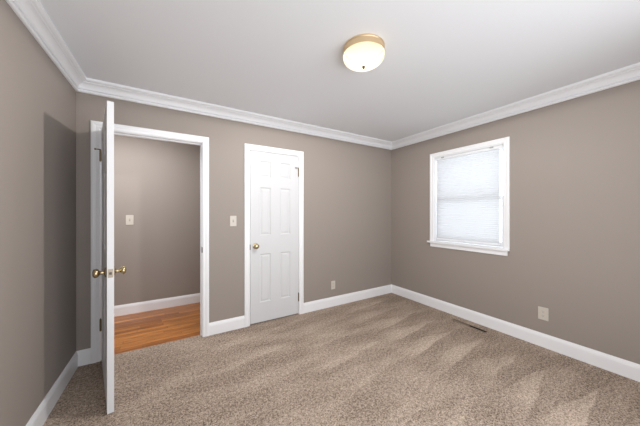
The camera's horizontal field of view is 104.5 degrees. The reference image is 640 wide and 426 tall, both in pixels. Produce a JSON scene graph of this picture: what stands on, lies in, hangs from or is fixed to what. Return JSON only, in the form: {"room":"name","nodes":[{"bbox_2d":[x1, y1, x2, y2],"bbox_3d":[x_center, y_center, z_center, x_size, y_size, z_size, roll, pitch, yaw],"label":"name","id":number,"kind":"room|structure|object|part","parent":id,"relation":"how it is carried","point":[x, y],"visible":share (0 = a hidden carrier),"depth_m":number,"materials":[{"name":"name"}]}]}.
{"room":"empty bedroom","nodes":[
{"label":"empty bedroom","id":0,"kind":"room"},
{"bbox_2d":[0,0,75,425],"bbox_3d":[-1.252,0.100,0.654,0.100,2.470,3.335,0,0,-31],"label":"wall","id":1,"kind":"structure","parent":0,"point":[38,103],"depth_m":1.45,"materials":[{"name":"beige paint"}]},
{"bbox_2d":[5,0,86,90],"bbox_3d":[-1.199,-1.083,0.744,0.085,0.104,3.235,0,0,-31],"label":"crown molding","id":2,"kind":"structure","parent":1,"relation":"attached to","point":[31,13],"depth_m":1.53,"materials":[{"name":"white paint"}]},
{"bbox_2d":[26,351,77,425],"bbox_3d":[-1.229,1.240,0.727,0.014,0.131,3.235,0,0,-31],"label":"baseboard","id":3,"kind":"structure","parent":1,"relation":"attached to","point":[41,414],"depth_m":1.68,"materials":[{"name":"white paint"}]},
{"bbox_2d":[114,135,199,305],"bbox_3d":[-2.753,0.098,3.103,2.900,2.470,0.100,0,0,-31],"label":"wall","id":4,"kind":"structure","parent":0,"point":[157,182],"depth_m":3.36,"materials":[{"name":"beige paint"}]},
{"bbox_2d":[126,215,133,224],"bbox_3d":[-2.464,0.091,3.209,0.080,0.126,0.017,0,0,-31],"label":"light switch","id":5,"kind":"object","parent":4,"relation":"attached to","point":[129,218],"visible":1,"depth_m":3.21,"materials":[{"name":"beige plastic"}]},
{"bbox_2d":[114,293,199,316],"bbox_3d":[-2.767,1.242,3.030,2.800,0.131,0.014,0,0,-31],"label":"baseboard","id":6,"kind":"structure","parent":4,"relation":"attached to","point":[125,309],"depth_m":3.35,"materials":[{"name":"white paint"}]},
{"bbox_2d":[76,92,391,350],"bbox_3d":[-0.457,0.098,3.151,4.045,2.470,0.115,0,0,-31],"label":"wall","id":7,"kind":"structure","parent":0,"point":[348,185],"depth_m":3.10,"materials":[{"name":"beige paint"}]},
{"bbox_2d":[77,348,90,366],"bbox_3d":[-2.028,1.239,2.126,0.095,0.131,0.014,0,0,-31],"label":"baseboard","id":8,"kind":"structure","parent":7,"relation":"attached to","point":[84,356],"depth_m":2.12,"materials":[{"name":"white paint"}]},
{"bbox_2d":[92,101,126,414],"bbox_3d":[-1.635,0.286,1.901,0.174,2.018,0.834,0,0,-43],"label":"door","id":9,"kind":"structure","parent":7,"relation":"in","point":[106,153],"depth_m":1.61,"materials":[{"name":"white paint"}]},
{"bbox_3d":[-1.436,0.391,1.613,0.070,0.068,0.068,0,0,-43],"label":"knob","id":10,"kind":"part","parent":9,"relation":"part of","materials":[{"name":"gold metal"}]},
{"bbox_3d":[-1.757,-0.016,2.030,0.032,0.570,0.228,0,0,-43],"label":"panel","id":11,"kind":"part","parent":9,"relation":"part of","materials":[{"name":"white paint"}]},
{"bbox_3d":[-1.757,0.776,2.031,0.032,0.574,0.228,0,0,-43],"label":"panel","id":12,"kind":"part","parent":9,"relation":"part of","materials":[{"name":"white paint"}]},
{"bbox_3d":[-1.516,-0.518,1.774,0.032,0.196,0.228,0,0,-43],"label":"panel","id":13,"kind":"part","parent":9,"relation":"part of","materials":[{"name":"white paint"}]},
{"bbox_3d":[-1.516,-0.015,1.775,0.032,0.570,0.228,0,0,-43],"label":"panel","id":14,"kind":"part","parent":9,"relation":"part of","materials":[{"name":"white paint"}]},
{"bbox_3d":[-1.516,0.776,1.775,0.032,0.574,0.228,0,0,-43],"label":"panel","id":15,"kind":"part","parent":9,"relation":"part of","materials":[{"name":"white paint"}]},
{"bbox_3d":[-1.355,0.391,1.604,0.025,0.056,0.002,0,0,-43],"label":"latch plate","id":16,"kind":"part","parent":9,"relation":"part of","materials":[{"name":"silver metal"}]},
{"bbox_3d":[-1.359,0.391,1.685,0.070,0.068,0.068,0,0,-43],"label":"knob","id":17,"kind":"part","parent":9,"relation":"part of","materials":[{"name":"gold metal"}]},
{"bbox_2d":[91,120,208,363],"bbox_3d":[-1.618,0.253,2.449,0.942,2.110,0.151,0,0,-31],"label":"door frame","id":18,"kind":"structure","parent":7,"relation":"attached to","point":[96,126],"depth_m":2.20,"materials":[{"name":"white paint"}]},
{"bbox_2d":[209,316,244,335],"bbox_3d":[-1.022,1.238,2.735,0.372,0.131,0.014,0,0,-31],"label":"baseboard","id":19,"kind":"structure","parent":7,"relation":"attached to","point":[221,326],"depth_m":2.72,"materials":[{"name":"white paint"}]},
{"bbox_2d":[230,216,235,225],"bbox_3d":[-0.967,0.090,2.765,0.070,0.116,0.017,0,0,-31],"label":"light switch","id":20,"kind":"object","parent":7,"relation":"attached to","point":[232,218],"visible":1,"depth_m":2.76,"materials":[{"name":"beige plastic"}]},
{"bbox_2d":[76,78,391,149],"bbox_3d":[-0.427,-1.085,3.051,3.795,0.104,0.085,0,0,-31],"label":"crown molding","id":21,"kind":"structure","parent":7,"relation":"attached to","point":[89,86],"depth_m":2.62,"materials":[{"name":"white paint"}]},
{"bbox_2d":[244,143,303,326],"bbox_3d":[-0.568,0.254,3.073,0.756,2.098,0.133,0,0,-31],"label":"door frame","id":22,"kind":"structure","parent":7,"relation":"attached to","point":[247,147],"depth_m":2.94,"materials":[{"name":"white paint"}]},
{"bbox_2d":[250,150,298,323],"bbox_3d":[-0.531,0.283,3.020,0.625,2.016,0.105,0,0,-31],"label":"door","id":23,"kind":"structure","parent":7,"relation":"in","point":[274,293],"depth_m":3.01,"materials":[{"name":"white paint"}]},
{"bbox_3d":[-0.738,0.387,2.874,0.068,0.068,0.070,0,0,-31],"label":"knob","id":24,"kind":"part","parent":23,"relation":"part of","materials":[{"name":"gold metal"}]},
{"bbox_3d":[-0.662,-0.523,2.981,0.136,0.196,0.032,0,0,-31],"label":"panel","id":25,"kind":"part","parent":23,"relation":"part of","materials":[{"name":"white paint"}]},
{"bbox_3d":[-0.662,-0.020,2.981,0.136,0.570,0.032,0,0,-31],"label":"panel","id":26,"kind":"part","parent":23,"relation":"part of","materials":[{"name":"white paint"}]},
{"bbox_3d":[-0.662,0.772,2.982,0.136,0.574,0.032,0,0,-31],"label":"panel","id":27,"kind":"part","parent":23,"relation":"part of","materials":[{"name":"white paint"}]},
{"bbox_3d":[-0.442,-0.523,3.114,0.136,0.196,0.032,0,0,-31],"label":"panel","id":28,"kind":"part","parent":23,"relation":"part of","materials":[{"name":"white paint"}]},
{"bbox_3d":[-0.442,-0.020,3.115,0.136,0.570,0.032,0,0,-31],"label":"panel","id":29,"kind":"part","parent":23,"relation":"part of","materials":[{"name":"white paint"}]},
{"bbox_3d":[-0.442,0.772,3.115,0.136,0.574,0.032,0,0,-31],"label":"panel","id":30,"kind":"part","parent":23,"relation":"part of","materials":[{"name":"white paint"}]},
{"bbox_2d":[331,281,334,289],"bbox_3d":[0.185,1.008,3.468,0.068,0.116,0.008,0,0,-31],"label":"wall outlet","id":31,"kind":"object","parent":7,"relation":"attached to","point":[332,282],"visible":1,"depth_m":3.46,"materials":[{"name":"beige plastic"}]},
{"bbox_2d":[304,284,391,312],"bbox_3d":[0.481,1.237,3.644,1.630,0.131,0.014,0,0,-31],"label":"baseboard","id":32,"kind":"structure","parent":7,"relation":"attached to","point":[315,305],"depth_m":3.57,"materials":[{"name":"white paint"}]},
{"bbox_2d":[39,0,639,141],"bbox_3d":[0.441,-1.175,1.665,4.045,0.080,3.355,0,0,-31],"label":"ceiling","id":33,"kind":"structure","parent":0,"point":[444,62],"depth_m":1.75,"materials":[{"name":"white paint"}]},
{"bbox_2d":[343,34,384,71],"bbox_3d":[0.300,-1.063,1.706,0.284,0.144,0.284,0,0,-31],"label":"ceiling light","id":34,"kind":"object","parent":33,"relation":"attached to","point":[362,52],"visible":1,"depth_m":1.62,"materials":[{"name":"white glass"}]},
{"bbox_2d":[43,293,639,425],"bbox_3d":[-0.491,1.319,1.790,5.412,0.030,4.490,0,0,-31],"label":"floor","id":35,"kind":"structure","parent":0,"point":[390,359],"depth_m":1.97,"materials":[{"name":"beige carpet"}]},
{"bbox_2d":[451,319,487,332],"bbox_3d":[1.724,1.362,2.869,0.058,0.123,0.392,0,0,-31],"label":"floor vent","id":36,"kind":"object","parent":35,"relation":"in","point":[455,320],"visible":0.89,"depth_m":2.87,"materials":[{"name":"brown"}]},
{"bbox_2d":[392,80,639,363],"bbox_3d":[2.102,0.099,2.683,0.150,2.470,3.335,0,0,-31],"label":"wall","id":37,"kind":"structure","parent":0,"point":[574,253],"depth_m":2.33,"materials":[{"name":"beige paint"}]},
{"bbox_2d":[427,137,509,255],"bbox_3d":[1.827,-0.177,3.098,0.190,1.281,0.975,0,0,-31],"label":"window","id":38,"kind":"structure","parent":37,"relation":"in","point":[504,247],"depth_m":2.90,"materials":[{"name":"white paint"}]},
{"bbox_2d":[435,145,502,245],"bbox_3d":[1.812,-0.198,3.078,0.050,1.122,0.809,0,0,-31],"label":"window shade","id":39,"kind":"object","parent":38,"relation":"attached to","point":[468,186],"visible":0.94,"depth_m":3.04,"materials":[{"name":"white fabric"}]},
{"bbox_3d":[1.808,0.352,3.095,0.024,0.022,0.765,0,0,-31],"label":"rail","id":40,"kind":"part","parent":39,"relation":"part of","materials":[{"name":"white plastic"}]},
{"bbox_3d":[1.859,0.093,3.102,0.032,0.577,0.821,0,0,-31],"label":"sash","id":41,"kind":"part","parent":38,"relation":"part of","materials":[{"name":"white plastic"}]},
{"bbox_2d":[392,285,639,381],"bbox_3d":[2.006,1.238,2.684,0.014,0.131,3.235,0,0,-31],"label":"baseboard","id":42,"kind":"structure","parent":37,"relation":"attached to","point":[622,367],"depth_m":2.44,"materials":[{"name":"white paint"}]},
{"bbox_2d":[392,62,639,149],"bbox_3d":[1.976,-1.084,2.664,0.085,0.104,3.235,0,0,-31],"label":"crown molding","id":43,"kind":"structure","parent":37,"relation":"attached to","point":[631,73],"depth_m":2.42,"materials":[{"name":"white paint"}]},
{"bbox_2d":[538,306,548,320],"bbox_3d":[2.173,0.980,2.414,0.008,0.124,0.080,0,0,-31],"label":"wall outlet","id":44,"kind":"object","parent":37,"relation":"attached to","point":[543,313],"visible":1,"depth_m":2.41,"materials":[{"name":"beige plastic"}]}
]}

